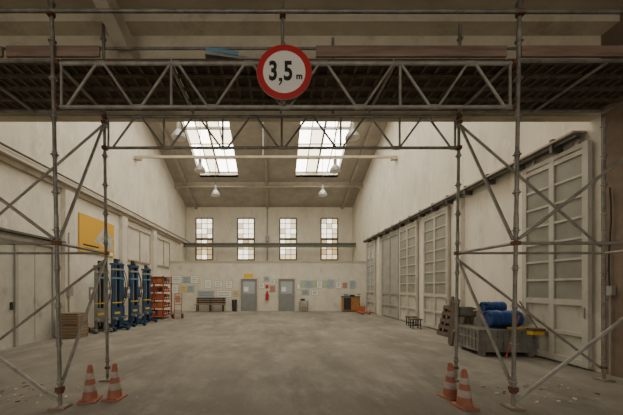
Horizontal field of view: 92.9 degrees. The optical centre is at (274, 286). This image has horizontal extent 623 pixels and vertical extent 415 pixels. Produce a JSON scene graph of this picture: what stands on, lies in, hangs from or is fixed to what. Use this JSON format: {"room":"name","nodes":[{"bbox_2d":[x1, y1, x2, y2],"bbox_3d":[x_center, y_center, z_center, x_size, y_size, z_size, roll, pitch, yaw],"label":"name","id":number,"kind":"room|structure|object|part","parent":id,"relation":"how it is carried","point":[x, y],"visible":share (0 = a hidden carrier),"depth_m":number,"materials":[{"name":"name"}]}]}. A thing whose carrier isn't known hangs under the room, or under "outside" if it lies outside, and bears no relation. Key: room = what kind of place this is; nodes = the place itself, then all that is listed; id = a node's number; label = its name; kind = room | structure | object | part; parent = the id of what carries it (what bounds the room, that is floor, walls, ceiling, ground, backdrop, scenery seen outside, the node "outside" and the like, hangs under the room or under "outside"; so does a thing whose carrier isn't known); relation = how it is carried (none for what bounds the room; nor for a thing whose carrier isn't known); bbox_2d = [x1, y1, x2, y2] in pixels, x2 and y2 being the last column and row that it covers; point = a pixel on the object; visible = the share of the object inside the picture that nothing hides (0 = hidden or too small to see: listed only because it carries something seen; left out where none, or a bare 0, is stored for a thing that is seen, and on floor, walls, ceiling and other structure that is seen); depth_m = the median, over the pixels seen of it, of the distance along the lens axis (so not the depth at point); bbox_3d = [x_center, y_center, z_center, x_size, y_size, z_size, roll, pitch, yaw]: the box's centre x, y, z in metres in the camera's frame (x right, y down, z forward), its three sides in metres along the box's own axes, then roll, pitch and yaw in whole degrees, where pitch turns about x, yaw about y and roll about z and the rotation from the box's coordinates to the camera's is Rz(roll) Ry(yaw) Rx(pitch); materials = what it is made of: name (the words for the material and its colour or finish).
{"room":"warehouse","nodes":[
{"label":"warehouse","id":0,"kind":"room"},
{"bbox_2d":[0,122,185,336],"bbox_3d":[-7.150,-4.335,14.500,0.300,11.869,18.000,0,0,0],"label":"wall","id":1,"kind":"structure","parent":0,"point":[145,187],"depth_m":11.15,"materials":[{"name":"white paint"}]},
{"bbox_2d":[0,227,65,349],"bbox_3d":[-6.899,0.060,8.020,0.198,3.080,3.120,0,0,0],"label":"door","id":2,"kind":"structure","parent":1,"relation":"in","point":[27,281],"depth_m":8.21,"materials":[{"name":"grey paint"}]},
{"bbox_2d":[61,189,74,312],"bbox_3d":[-6.920,-0.800,9.825,0.160,4.800,0.450,0,0,0],"label":"trim","id":3,"kind":"structure","parent":1,"relation":"attached to","point":[67,196],"depth_m":9.69,"materials":[{"name":"white paint"}]},
{"bbox_2d":[66,232,72,311],"bbox_3d":[-6.790,-0.100,9.730,0.100,3.400,0.200,0,0,0],"label":"conduit pipe","id":4,"kind":"object","parent":1,"relation":"attached to","point":[69,292],"visible":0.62,"depth_m":9.70,"materials":[{"name":"grey metal"}]},
{"bbox_2d":[0,142,189,244],"bbox_3d":[-6.860,-3.384,14.350,0.280,0.368,17.700,0,0,0],"label":"trim ledge","id":5,"kind":"object","parent":1,"relation":"attached to","point":[7,156],"visible":0.84,"depth_m":9.87,"materials":[{"name":"white paint"}]},
{"bbox_2d":[79,212,113,256],"bbox_3d":[-6.963,-1.970,11.575,0.034,1.380,2.250,0,0,0],"label":"banner","id":6,"kind":"object","parent":1,"relation":"attached to","point":[91,230],"visible":0.67,"depth_m":11.26,"materials":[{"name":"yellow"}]},
{"bbox_2d":[119,216,127,319],"bbox_3d":[-6.920,-0.800,13.425,0.160,4.800,0.450,0,0,0],"label":"trim","id":7,"kind":"structure","parent":1,"relation":"attached to","point":[123,221],"depth_m":13.36,"materials":[{"name":"white paint"}]},
{"bbox_2d":[128,225,150,264],"bbox_3d":[-6.960,-2.100,15.100,0.080,1.700,2.600,0,0,0],"label":"window","id":8,"kind":"structure","parent":1,"relation":"in","point":[139,241],"depth_m":15.01,"materials":[{"name":"white paint"}]},
{"bbox_2d":[151,230,156,309],"bbox_3d":[-6.920,-0.800,16.825,0.160,4.800,0.450,0,0,0],"label":"trim","id":9,"kind":"structure","parent":1,"relation":"attached to","point":[153,233],"depth_m":16.60,"materials":[{"name":"white paint"}]},
{"bbox_2d":[157,237,169,267],"bbox_3d":[-6.960,-2.100,18.300,0.080,1.700,2.200,0,0,0],"label":"window","id":10,"kind":"structure","parent":1,"relation":"in","point":[163,246],"depth_m":18.30,"materials":[{"name":"white paint"}]},
{"bbox_2d":[179,243,182,260],"bbox_3d":[-6.920,-0.800,21.725,0.160,4.800,0.450,0,0,0],"label":"trim","id":11,"kind":"structure","parent":1,"relation":"attached to","point":[180,244],"depth_m":21.50,"materials":[{"name":"white paint"}]},
{"bbox_2d":[183,243,355,246],"bbox_3d":[-0.450,-3.160,22.200,13.100,0.320,0.200,0,0,0],"label":"beam","id":12,"kind":"structure","parent":1,"relation":"attached to","point":[185,244],"depth_m":22.10,"materials":[{"name":"grey metal"}]},
{"bbox_2d":[147,122,386,206],"bbox_3d":[-0.450,-8.255,14.500,13.700,4.128,18.000,0,0,0],"label":"ceiling","id":13,"kind":"structure","parent":0,"point":[248,170],"depth_m":19.58,"materials":[{"name":"paint"}]},
{"bbox_2d":[182,122,237,176],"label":"skylight window","id":14,"kind":"structure","parent":13,"relation":"attached to","point":[197,134],"depth_m":17.75,"materials":[{"name":"white glass"}]},
{"bbox_2d":[194,159,205,173],"bbox_3d":[-3.800,-7.735,14.900,0.580,3.870,0.580,0,0,0],"label":"pendant lamp","id":15,"kind":"object","parent":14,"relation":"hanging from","point":[199,168],"visible":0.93,"depth_m":14.79,"materials":[{"name":"grey metal"}]},
{"bbox_2d":[211,159,219,196],"bbox_3d":[-3.800,-7.023,18.800,0.580,2.446,0.580,0,0,0],"label":"pendant lamp","id":16,"kind":"object","parent":13,"relation":"hanging from","point":[215,193],"visible":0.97,"depth_m":18.73,"materials":[{"name":"grey metal"}]},
{"bbox_2d":[158,122,374,208],"bbox_3d":[-0.450,-8.155,14.525,13.100,4.057,17.419,0,0,0],"label":"rafter","id":17,"kind":"object","parent":13,"relation":"attached to","point":[372,124],"visible":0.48,"depth_m":20.45,"materials":[{"name":"paint"}]},
{"bbox_2d":[134,122,397,160],"bbox_3d":[-0.450,-7.876,14.700,13.100,3.052,0.240,0,0,0],"label":"tie beam","id":18,"kind":"structure","parent":17,"relation":"attached to","point":[137,157],"depth_m":14.65,"materials":[{"name":"beige metal"}]},
{"bbox_2d":[174,185,362,188],"bbox_3d":[-0.450,-7.078,20.500,13.100,0.416,0.240,0,0,0],"label":"tie beam","id":19,"kind":"structure","parent":17,"relation":"attached to","point":[175,186],"depth_m":20.45,"materials":[{"name":"beige metal"}]},
{"bbox_2d":[318,159,326,196],"bbox_3d":[3.050,-7.023,18.800,0.580,2.446,0.580,0,0,0],"label":"pendant lamp","id":20,"kind":"object","parent":13,"relation":"hanging from","point":[322,193],"visible":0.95,"depth_m":18.72,"materials":[{"name":"white metal"}]},
{"bbox_2d":[296,122,350,176],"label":"skylight window","id":21,"kind":"structure","parent":13,"relation":"attached to","point":[311,134],"depth_m":17.77,"materials":[{"name":"white glass"}]},
{"bbox_2d":[329,122,340,173],"bbox_3d":[3.050,-7.735,14.900,0.580,3.870,0.580,0,0,0],"label":"pendant lamp","id":22,"kind":"object","parent":13,"relation":"hanging from","point":[335,168],"visible":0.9,"depth_m":14.82,"materials":[{"name":"grey metal"}]},
{"bbox_2d":[345,122,359,141],"bbox_3d":[3.050,-7.972,11.600,0.580,4.344,0.580,0,0,0],"label":"pendant lamp","id":23,"kind":"object","parent":13,"relation":"hanging from","point":[355,137],"visible":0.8,"depth_m":11.51,"materials":[{"name":"grey metal"}]},
{"bbox_2d":[170,261,365,310],"bbox_3d":[-0.450,-0.065,19.700,13.100,3.330,0.300,0,0,0],"label":"wall","id":24,"kind":"structure","parent":0,"point":[327,299],"depth_m":19.60,"materials":[{"name":"white paint"}]},
{"bbox_2d":[172,285,177,292],"bbox_3d":[-6.667,0.133,19.590,0.440,0.573,0.017,0,0,0],"label":"poster","id":25,"kind":"object","parent":24,"relation":"attached to","point":[174,287],"depth_m":19.59,"materials":[{"name":"white paper"}]},
{"bbox_2d":[172,276,180,282],"bbox_3d":[-6.567,-0.500,19.590,0.640,0.507,0.017,0,0,0],"label":"poster","id":26,"kind":"object","parent":24,"relation":"attached to","point":[175,279],"depth_m":19.59,"materials":[{"name":"white paper"}]},
{"bbox_2d":[180,286,186,291],"bbox_3d":[-6.100,0.133,19.590,0.507,0.440,0.017,0,0,0],"label":"poster","id":27,"kind":"object","parent":24,"relation":"attached to","point":[182,288],"depth_m":19.59,"materials":[{"name":"yellow paper"}]},
{"bbox_2d":[183,277,189,282],"bbox_3d":[-5.900,-0.467,19.590,0.507,0.440,0.017,0,0,0],"label":"poster","id":28,"kind":"object","parent":24,"relation":"attached to","point":[185,279],"depth_m":19.59,"materials":[{"name":"grey paper"}]},
{"bbox_2d":[188,286,193,291],"bbox_3d":[-5.600,0.133,19.590,0.440,0.440,0.017,0,0,0],"label":"poster","id":29,"kind":"object","parent":24,"relation":"attached to","point":[190,288],"depth_m":19.59,"materials":[{"name":"grey paper"}]},
{"bbox_2d":[191,276,197,282],"bbox_3d":[-5.367,-0.500,19.590,0.507,0.507,0.017,0,0,0],"label":"poster","id":30,"kind":"object","parent":24,"relation":"attached to","point":[194,279],"depth_m":19.59,"materials":[{"name":"white paper"}]},
{"bbox_2d":[198,291,213,296],"bbox_3d":[-4.600,0.467,19.590,1.107,0.440,0.017,0,0,0],"label":"poster","id":31,"kind":"object","parent":24,"relation":"attached to","point":[200,293],"depth_m":19.59,"materials":[{"name":"grey paper"}]},
{"bbox_2d":[205,280,210,287],"bbox_3d":[-4.467,-0.200,19.590,0.440,0.573,0.017,0,0,0],"label":"poster","id":32,"kind":"object","parent":24,"relation":"attached to","point":[207,282],"depth_m":19.59,"materials":[{"name":"white paper"}]},
{"bbox_2d":[215,281,221,286],"bbox_3d":[-3.767,-0.200,19.590,0.507,0.440,0.017,0,0,0],"label":"poster","id":33,"kind":"object","parent":24,"relation":"attached to","point":[217,283],"depth_m":19.59,"materials":[{"name":"white paper"}]},
{"bbox_2d":[217,291,230,296],"bbox_3d":[-3.400,0.467,19.590,0.973,0.440,0.017,0,0,0],"label":"poster","id":34,"kind":"object","parent":24,"relation":"attached to","point":[219,293],"depth_m":19.59,"materials":[{"name":"white paper"}]},
{"bbox_2d":[226,281,231,287],"bbox_3d":[-3.067,-0.167,19.590,0.440,0.507,0.017,0,0,0],"label":"poster","id":35,"kind":"object","parent":24,"relation":"attached to","point":[228,283],"depth_m":19.59,"materials":[{"name":"white paper"}]},
{"bbox_2d":[244,274,252,277],"bbox_3d":[-1.767,-0.740,19.575,0.600,0.280,0.049,0,0,0],"label":"door sign","id":36,"kind":"object","parent":24,"relation":"attached to","point":[245,275],"visible":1,"depth_m":19.55,"materials":[{"name":"orange paint"}]},
{"bbox_2d":[240,278,257,310],"bbox_3d":[-1.733,0.500,19.532,1.207,2.200,0.133,0,0,0],"label":"door","id":37,"kind":"structure","parent":24,"relation":"in","point":[248,286],"depth_m":19.53,"materials":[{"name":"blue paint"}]},
{"bbox_2d":[265,285,268,299],"bbox_3d":[-0.512,0.365,19.489,0.242,1.030,0.219,0,0,0],"label":"fire extinguisher","id":38,"kind":"object","parent":24,"relation":"attached to","point":[266,286],"visible":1,"depth_m":19.45,"materials":[{"name":"red paint"}]},
{"bbox_2d":[270,286,274,291],"bbox_3d":[-0.167,0.133,19.590,0.373,0.440,0.017,0,0,0],"label":"poster","id":39,"kind":"object","parent":24,"relation":"attached to","point":[272,288],"depth_m":19.59,"materials":[{"name":"paper"}]},
{"bbox_2d":[277,278,295,310],"bbox_3d":[0.767,0.500,19.532,1.207,2.200,0.133,0,0,0],"label":"door","id":40,"kind":"structure","parent":24,"relation":"in","point":[286,287],"depth_m":19.53,"materials":[{"name":"blue paint"}]},
{"bbox_2d":[302,290,308,294],"bbox_3d":[2.033,0.367,19.590,0.507,0.373,0.017,0,0,0],"label":"poster","id":41,"kind":"object","parent":24,"relation":"attached to","point":[304,292],"depth_m":19.59,"materials":[{"name":"grey paper"}]},
{"bbox_2d":[306,281,310,287],"bbox_3d":[2.233,-0.167,19.590,0.373,0.507,0.017,0,0,0],"label":"poster","id":42,"kind":"object","parent":24,"relation":"attached to","point":[308,283],"depth_m":19.59,"materials":[{"name":"paper"}]},
{"bbox_2d":[312,290,317,294],"bbox_3d":[2.667,0.367,19.590,0.440,0.373,0.017,0,0,0],"label":"poster","id":43,"kind":"object","parent":24,"relation":"attached to","point":[314,292],"depth_m":19.59,"materials":[{"name":"white paper"}]},
{"bbox_2d":[317,281,321,287],"bbox_3d":[2.967,-0.167,19.590,0.373,0.507,0.017,0,0,0],"label":"poster","id":44,"kind":"object","parent":24,"relation":"attached to","point":[319,283],"depth_m":19.59,"materials":[{"name":"white paper"}]},
{"bbox_2d":[328,280,333,287],"bbox_3d":[3.733,-0.200,19.590,0.440,0.573,0.017,0,0,0],"label":"poster","id":45,"kind":"object","parent":24,"relation":"attached to","point":[330,282],"depth_m":19.59,"materials":[{"name":"grey paper"}]},
{"bbox_2d":[336,282,340,287],"bbox_3d":[4.233,-0.133,19.590,0.373,0.440,0.017,0,0,0],"label":"poster","id":46,"kind":"object","parent":24,"relation":"attached to","point":[338,284],"depth_m":19.59,"materials":[{"name":"white paper"}]},
{"bbox_2d":[350,281,354,287],"bbox_3d":[5.167,-0.167,19.590,0.373,0.507,0.017,0,0,0],"label":"poster","id":47,"kind":"object","parent":24,"relation":"attached to","point":[352,283],"depth_m":19.59,"materials":[{"name":"grey paper"}]},
{"bbox_2d":[186,207,351,260],"bbox_3d":[-0.450,-2.350,23.350,13.100,7.900,0.300,0,0,0],"label":"wall","id":48,"kind":"structure","parent":0,"point":[224,218],"depth_m":23.20,"materials":[{"name":"white paint"}]},
{"bbox_2d":[195,218,213,260],"bbox_3d":[-5.560,-3.740,23.165,1.500,3.420,0.070,0,0,0],"label":"window","id":49,"kind":"structure","parent":48,"relation":"in","point":[203,226],"depth_m":23.17,"materials":[{"name":"white glass"}]},
{"bbox_2d":[236,218,254,260],"bbox_3d":[-2.290,-3.740,23.165,1.500,3.420,0.070,0,0,0],"label":"window","id":50,"kind":"structure","parent":48,"relation":"in","point":[245,226],"depth_m":23.17,"materials":[{"name":"white glass"}]},
{"bbox_2d":[265,208,268,260],"bbox_3d":[-0.600,-2.325,23.099,0.300,7.850,0.198,0,0,0],"label":"conduit pipe","id":51,"kind":"object","parent":48,"relation":"attached to","point":[267,236],"visible":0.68,"depth_m":23.05,"materials":[{"name":"grey metal"}]},
{"bbox_2d":[279,218,297,260],"bbox_3d":[1.030,-3.740,23.165,1.500,3.420,0.070,0,0,0],"label":"window","id":52,"kind":"structure","parent":48,"relation":"in","point":[287,226],"depth_m":23.17,"materials":[{"name":"white glass"}]},
{"bbox_2d":[320,218,338,260],"bbox_3d":[4.280,-3.740,23.165,1.500,3.420,0.070,0,0,0],"label":"window","id":53,"kind":"structure","parent":48,"relation":"in","point":[328,226],"depth_m":23.17,"materials":[{"name":"white glass"}]},
{"bbox_2d":[0,36,600,121],"bbox_3d":[-0.450,-5.389,5.600,13.100,4.378,0.200,0,0,0],"label":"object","id":54,"kind":"object","parent":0,"point":[140,41],"visible":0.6,"depth_m":5.50,"materials":[{"name":"beige paint"}]},
{"bbox_2d":[0,0,619,58],"bbox_3d":[-0.450,-4.725,3.776,13.100,1.422,3.553,0,0,0],"label":"ceiling","id":55,"kind":"structure","parent":0,"point":[121,28],"depth_m":5.26,"materials":[{"name":"beige concrete"}]},
{"bbox_2d":[0,311,622,414],"bbox_3d":[-0.450,1.700,8.250,13.700,0.200,30.500,0,0,0],"label":"floor","id":56,"kind":"structure","parent":0,"point":[200,362],"depth_m":5.57,"materials":[{"name":"concrete"}]},
{"bbox_2d":[61,323,87,337],"bbox_3d":[-6.400,1.390,9.350,0.640,0.420,0.464,0,0,0],"label":"wooden crate","id":57,"kind":"object","parent":56,"relation":"on","point":[67,330],"visible":0.69,"depth_m":9.13,"materials":[{"name":"brown wood"}]},
{"bbox_2d":[61,312,87,324],"bbox_3d":[-6.400,0.999,9.350,0.620,0.360,0.444,0,0,0],"label":"wooden crate","id":58,"kind":"object","parent":57,"relation":"on","point":[69,317],"visible":0.77,"depth_m":9.14,"materials":[{"name":"brown wood"}]},
{"bbox_2d":[77,365,102,403],"bbox_3d":[-2.610,1.350,4.150,0.240,0.500,0.240,0,0,-11],"label":"traffic cone","id":59,"kind":"object","parent":56,"relation":"on","point":[90,395],"visible":1,"depth_m":4.10,"materials":[{"name":"orange plastic"}]},
{"bbox_2d":[88,261,112,333],"bbox_3d":[-6.224,0.329,10.476,0.828,2.538,0.660,0,0,43],"label":"lift","id":60,"kind":"object","parent":56,"relation":"on","point":[99,305],"visible":0.65,"depth_m":10.44,"materials":[{"name":"grey metal"}]},
{"bbox_2d":[101,363,127,401],"bbox_3d":[-2.300,1.350,4.220,0.240,0.500,0.240,0,0,6],"label":"traffic cone","id":61,"kind":"object","parent":56,"relation":"on","point":[115,394],"visible":1,"depth_m":4.17,"materials":[{"name":"orange plastic"}]},
{"bbox_2d":[108,259,129,331],"bbox_3d":[-5.920,0.269,10.980,0.828,2.658,0.660,0,0,34],"label":"lift","id":62,"kind":"object","parent":56,"relation":"on","point":[117,316],"visible":0.83,"depth_m":10.98,"materials":[{"name":"blue paint"}]},
{"bbox_2d":[109,259,130,328],"bbox_3d":[-6.173,0.254,11.627,0.828,2.688,0.660,0,0,40],"label":"lift","id":63,"kind":"object","parent":56,"relation":"on","point":[123,270],"visible":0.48,"depth_m":11.70,"materials":[{"name":"blue paint"}]},
{"bbox_2d":[124,261,143,321],"bbox_3d":[-6.173,0.229,12.777,0.828,2.738,0.660,0,0,40],"label":"lift","id":64,"kind":"object","parent":56,"relation":"on","point":[130,261],"visible":0.24,"depth_m":12.68,"materials":[{"name":"blue paint"}]},
{"bbox_2d":[124,262,146,326],"bbox_3d":[-5.818,0.279,12.133,0.828,2.638,0.660,0,0,29],"label":"lift","id":65,"kind":"object","parent":56,"relation":"on","point":[133,289],"visible":0.94,"depth_m":12.11,"materials":[{"name":"blue paint"}]},
{"bbox_2d":[139,265,157,322],"bbox_3d":[-5.820,0.304,13.330,0.828,2.588,0.660,0,0,34],"label":"lift","id":66,"kind":"object","parent":56,"relation":"on","point":[146,272],"visible":0.87,"depth_m":13.34,"materials":[{"name":"blue paint"}]},
{"bbox_2d":[151,276,171,318],"bbox_3d":[-5.975,0.525,15.090,0.950,2.150,1.220,0,0,0],"label":"storage rack","id":67,"kind":"object","parent":56,"relation":"on","point":[160,280],"visible":0.75,"depth_m":14.56,"materials":[{"name":"orange metal"}]},
{"bbox_2d":[172,298,183,318],"bbox_3d":[-4.950,0.968,14.924,0.600,1.263,0.388,0,0,0],"label":"hand truck","id":68,"kind":"object","parent":56,"relation":"on","point":[173,315],"visible":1,"depth_m":14.98,"materials":[{"name":"red paint"}]},
{"bbox_2d":[194,298,225,311],"bbox_3d":[-4.233,1.150,19.225,1.933,0.900,0.490,0,0,0],"label":"wooden bench","id":69,"kind":"object","parent":56,"relation":"on","point":[198,300],"visible":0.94,"depth_m":19.40,"materials":[{"name":"brown wood"}]},
{"bbox_2d":[232,300,236,311],"bbox_3d":[-2.667,1.215,19.300,0.364,0.770,0.370,0,0,0],"label":"waste bin","id":70,"kind":"object","parent":56,"relation":"on","point":[234,302],"visible":1,"depth_m":19.17,"materials":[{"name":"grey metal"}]},
{"bbox_2d":[0,382,600,402],"bbox_3d":[0.220,1.591,4.481,9.232,0.018,0.876,0,0,0],"label":"debris","id":71,"kind":"object","parent":56,"relation":"on","point":[1,391],"visible":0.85,"depth_m":4.36,"materials":[{"name":"paint"}]},
{"bbox_2d":[299,299,307,310],"bbox_3d":[1.867,1.180,19.200,0.600,0.840,0.500,0,0,0],"label":"side table","id":72,"kind":"object","parent":56,"relation":"on","point":[301,299],"visible":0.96,"depth_m":19.16,"materials":[{"name":"grey metal"}]},
{"bbox_2d":[0,0,622,410],"bbox_3d":[0.110,-1.450,4.465,11.260,6.100,1.330,0,0,0],"label":"scaffolding","id":73,"kind":"object","parent":56,"relation":"on","point":[226,80],"visible":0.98,"depth_m":4.20,"materials":[{"name":"grey metal"}]},
{"bbox_3d":[-4.130,-1.450,4.465,2.780,6.100,1.330,0,0,0],"label":"tower frame","id":74,"kind":"part","parent":73,"relation":"part of","materials":[{"name":"grey metal"}]},
{"bbox_2d":[257,42,311,105],"bbox_3d":[0.120,-2.798,3.845,0.720,0.820,0.081,0,0,0],"label":"traffic sign","id":75,"kind":"object","parent":73,"relation":"attached to","point":[284,72],"visible":1,"depth_m":3.81,"materials":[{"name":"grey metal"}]},
{"bbox_3d":[4.370,-1.450,4.465,2.740,6.100,1.330,0,0,0],"label":"tower frame","id":76,"kind":"part","parent":73,"relation":"part of","materials":[{"name":"grey metal"}]},
{"bbox_2d":[341,294,359,311],"bbox_3d":[4.933,1.025,19.195,1.127,1.150,0.570,0,0,0],"label":"base cabinet","id":77,"kind":"object","parent":56,"relation":"on","point":[349,303],"visible":0.85,"depth_m":18.93,"materials":[{"name":"brown wood"}]},
{"bbox_2d":[356,294,370,313],"bbox_3d":[5.300,1.015,17.809,0.540,1.165,1.619,0,0,0],"label":"truck","id":78,"kind":"object","parent":56,"relation":"on","point":[360,309],"visible":1,"depth_m":18.10,"materials":[{"name":"orange metal"}]},
{"bbox_2d":[405,316,417,325],"bbox_3d":[5.650,1.410,12.200,0.400,0.380,0.300,0,0,0],"label":"stool","id":79,"kind":"object","parent":56,"relation":"on","point":[408,317],"visible":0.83,"depth_m":12.10,"materials":[{"name":"brown wood"}]},
{"bbox_2d":[409,318,422,328],"bbox_3d":[5.400,1.410,11.300,0.400,0.380,0.300,0,0,0],"label":"stool","id":80,"kind":"object","parent":56,"relation":"on","point":[410,319],"visible":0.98,"depth_m":11.29,"materials":[{"name":"brown wood"}]},
{"bbox_2d":[437,363,456,400],"bbox_3d":[2.540,1.350,4.260,0.240,0.500,0.240,0,0,-17],"label":"traffic cone","id":81,"kind":"object","parent":56,"relation":"on","point":[449,393],"visible":0.94,"depth_m":4.21,"materials":[{"name":"orange plastic"}]},
{"bbox_2d":[436,305,467,338],"bbox_3d":[5.642,1.109,9.350,0.372,1.000,1.200,0,0,0],"label":"wooden pallet","id":82,"kind":"object","parent":56,"relation":"on","point":[446,308],"visible":0.45,"depth_m":9.69,"materials":[{"name":"brown wood"}]},
{"bbox_2d":[448,296,459,345],"bbox_3d":[4.930,0.935,8.200,0.276,1.338,0.547,0,0,9],"label":"planks","id":83,"kind":"object","parent":56,"relation":"on","point":[452,307],"visible":0.82,"depth_m":8.17,"materials":[{"name":"brown wood"}]},
{"bbox_2d":[442,305,476,334],"bbox_3d":[5.792,1.109,9.300,0.372,1.000,1.200,0,0,0],"label":"wooden pallet","id":84,"kind":"object","parent":56,"relation":"on","point":[471,319],"visible":0.16,"depth_m":9.00,"materials":[{"name":"brown wood"}]},
{"bbox_2d":[450,369,479,410],"bbox_3d":[2.530,1.350,3.930,0.240,0.500,0.240,0,0,-3],"label":"traffic cone","id":85,"kind":"object","parent":56,"relation":"on","point":[463,402],"visible":1,"depth_m":3.88,"materials":[{"name":"orange plastic"}]},
{"bbox_2d":[453,306,477,342],"bbox_3d":[5.500,1.075,8.250,0.900,1.050,0.400,0,0,0],"label":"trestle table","id":86,"kind":"object","parent":56,"relation":"on","point":[464,311],"visible":0.28,"depth_m":8.10,"materials":[{"name":"brown wood"}]},
{"bbox_2d":[458,325,536,356],"bbox_3d":[5.369,1.290,7.189,1.264,0.620,0.882,0,0,3],"label":"bin","id":87,"kind":"object","parent":56,"relation":"on","point":[474,337],"visible":0.84,"depth_m":6.78,"materials":[{"name":"grey plastic"}]},
{"bbox_2d":[476,312,483,325],"bbox_3d":[5.525,0.809,7.460,0.670,0.338,0.280,0,0,0],"label":"plastic crate","id":88,"kind":"object","parent":87,"relation":"on","point":[478,317],"visible":0.1,"depth_m":7.51,"materials":[{"name":"grey plastic"}]},
{"bbox_2d":[479,301,506,311],"bbox_3d":[5.520,0.500,7.460,0.560,0.270,0.270,0,0,0],"label":"drum","id":89,"kind":"object","parent":88,"relation":"on","point":[501,306],"visible":0.81,"depth_m":7.35,"materials":[{"name":"plastic"}]},
{"bbox_2d":[482,310,523,326],"bbox_3d":[5.485,0.765,7.100,0.750,0.420,0.420,0,0,0],"label":"drum","id":90,"kind":"object","parent":87,"relation":"on","point":[494,318],"visible":0.75,"depth_m":6.94,"materials":[{"name":"plastic"}]},
{"bbox_2d":[507,327,530,328],"bbox_3d":[5.670,0.955,6.820,0.502,0.040,0.050,0,0,5],"label":"tool","id":91,"kind":"object","parent":87,"relation":"on","point":[507,327],"visible":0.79,"depth_m":6.79,"materials":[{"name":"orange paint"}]},
{"bbox_2d":[505,301,545,358],"bbox_3d":[5.519,0.949,6.560,0.861,1.273,0.200,0,0,0],"label":"push broom","id":92,"kind":"object","parent":56,"relation":"on","point":[532,331],"visible":0.96,"depth_m":6.52,"materials":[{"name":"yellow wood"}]},
{"bbox_2d":[0,0,622,8],"bbox_3d":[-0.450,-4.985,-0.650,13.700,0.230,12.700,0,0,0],"label":"beam","id":93,"kind":"structure","parent":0,"point":[123,4],"depth_m":5.07,"materials":[{"name":"grey metal"}]},
{"bbox_2d":[352,14,622,377],"bbox_3d":[6.250,-4.335,8.250,0.300,11.869,30.500,0,0,0],"label":"wall","id":94,"kind":"structure","parent":0,"point":[391,192],"depth_m":8.48,"materials":[{"name":"white paint"}]},
{"bbox_2d":[377,237,381,314],"bbox_3d":[6.025,-0.625,16.925,0.150,4.450,0.350,0,0,0],"label":"trim","id":95,"kind":"structure","parent":94,"relation":"attached to","point":[379,239],"depth_m":16.75,"materials":[{"name":"white paint"}]},
{"bbox_2d":[453,198,464,305],"bbox_3d":[6.025,-0.625,9.625,0.150,4.450,0.350,0,0,0],"label":"trim","id":96,"kind":"structure","parent":94,"relation":"attached to","point":[461,297],"depth_m":9.45,"materials":[{"name":"white paint"}]},
{"bbox_2d":[363,131,586,242],"bbox_3d":[5.960,-2.980,12.650,0.279,0.280,13.800,0,0,0],"label":"door track","id":97,"kind":"object","parent":94,"relation":"attached to","point":[555,146],"visible":0.89,"depth_m":7.89,"materials":[{"name":"metal"}]},
{"bbox_2d":[366,240,375,312],"bbox_3d":[6.015,-0.690,18.500,0.110,4.500,1.600,0,0,0],"label":"door","id":98,"kind":"structure","parent":97,"relation":"hanging from","point":[370,247],"depth_m":18.37,"materials":[{"name":"grey paint"}]},
{"bbox_2d":[382,227,398,318],"bbox_3d":[6.015,-0.690,15.400,0.110,4.500,2.200,0,0,0],"label":"door","id":99,"kind":"structure","parent":97,"relation":"hanging from","point":[390,242],"depth_m":15.34,"materials":[{"name":"grey paint"}]},
{"bbox_2d":[399,219,417,323],"bbox_3d":[6.015,-0.690,13.325,0.110,4.500,1.750,0,0,0],"label":"door","id":100,"kind":"structure","parent":97,"relation":"hanging from","point":[408,234],"depth_m":13.25,"materials":[{"name":"grey paint"}]},
{"bbox_2d":[423,204,449,331],"bbox_3d":[6.015,-0.690,11.050,0.110,4.500,1.700,0,0,0],"label":"door","id":101,"kind":"structure","parent":97,"relation":"hanging from","point":[436,225],"depth_m":10.97,"materials":[{"name":"grey paint"}]},
{"bbox_2d":[522,138,591,368],"bbox_3d":[6.015,-0.690,6.370,0.110,4.500,1.500,0,0,0],"label":"door","id":102,"kind":"structure","parent":97,"relation":"hanging from","point":[556,288],"depth_m":6.21,"materials":[{"name":"grey paint"}]},
{"bbox_2d":[606,187,615,375],"bbox_3d":[6.059,-0.100,5.320,0.078,3.401,0.120,0,0,0],"label":"cable","id":103,"kind":"object","parent":94,"relation":"attached to","point":[610,290],"visible":0.87,"depth_m":5.31,"materials":[{"name":"black paint"}]},
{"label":"skylight window","id":104,"kind":"structure","parent":0,"visible":0},
{"bbox_2d":[171,122,185,141],"bbox_3d":[-3.800,-7.972,11.600,0.580,4.344,0.580,0,0,0],"label":"pendant lamp","id":105,"kind":"object","parent":104,"relation":"hanging from","point":[182,138],"visible":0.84,"depth_m":11.51,"materials":[{"name":"grey metal"}]}
]}

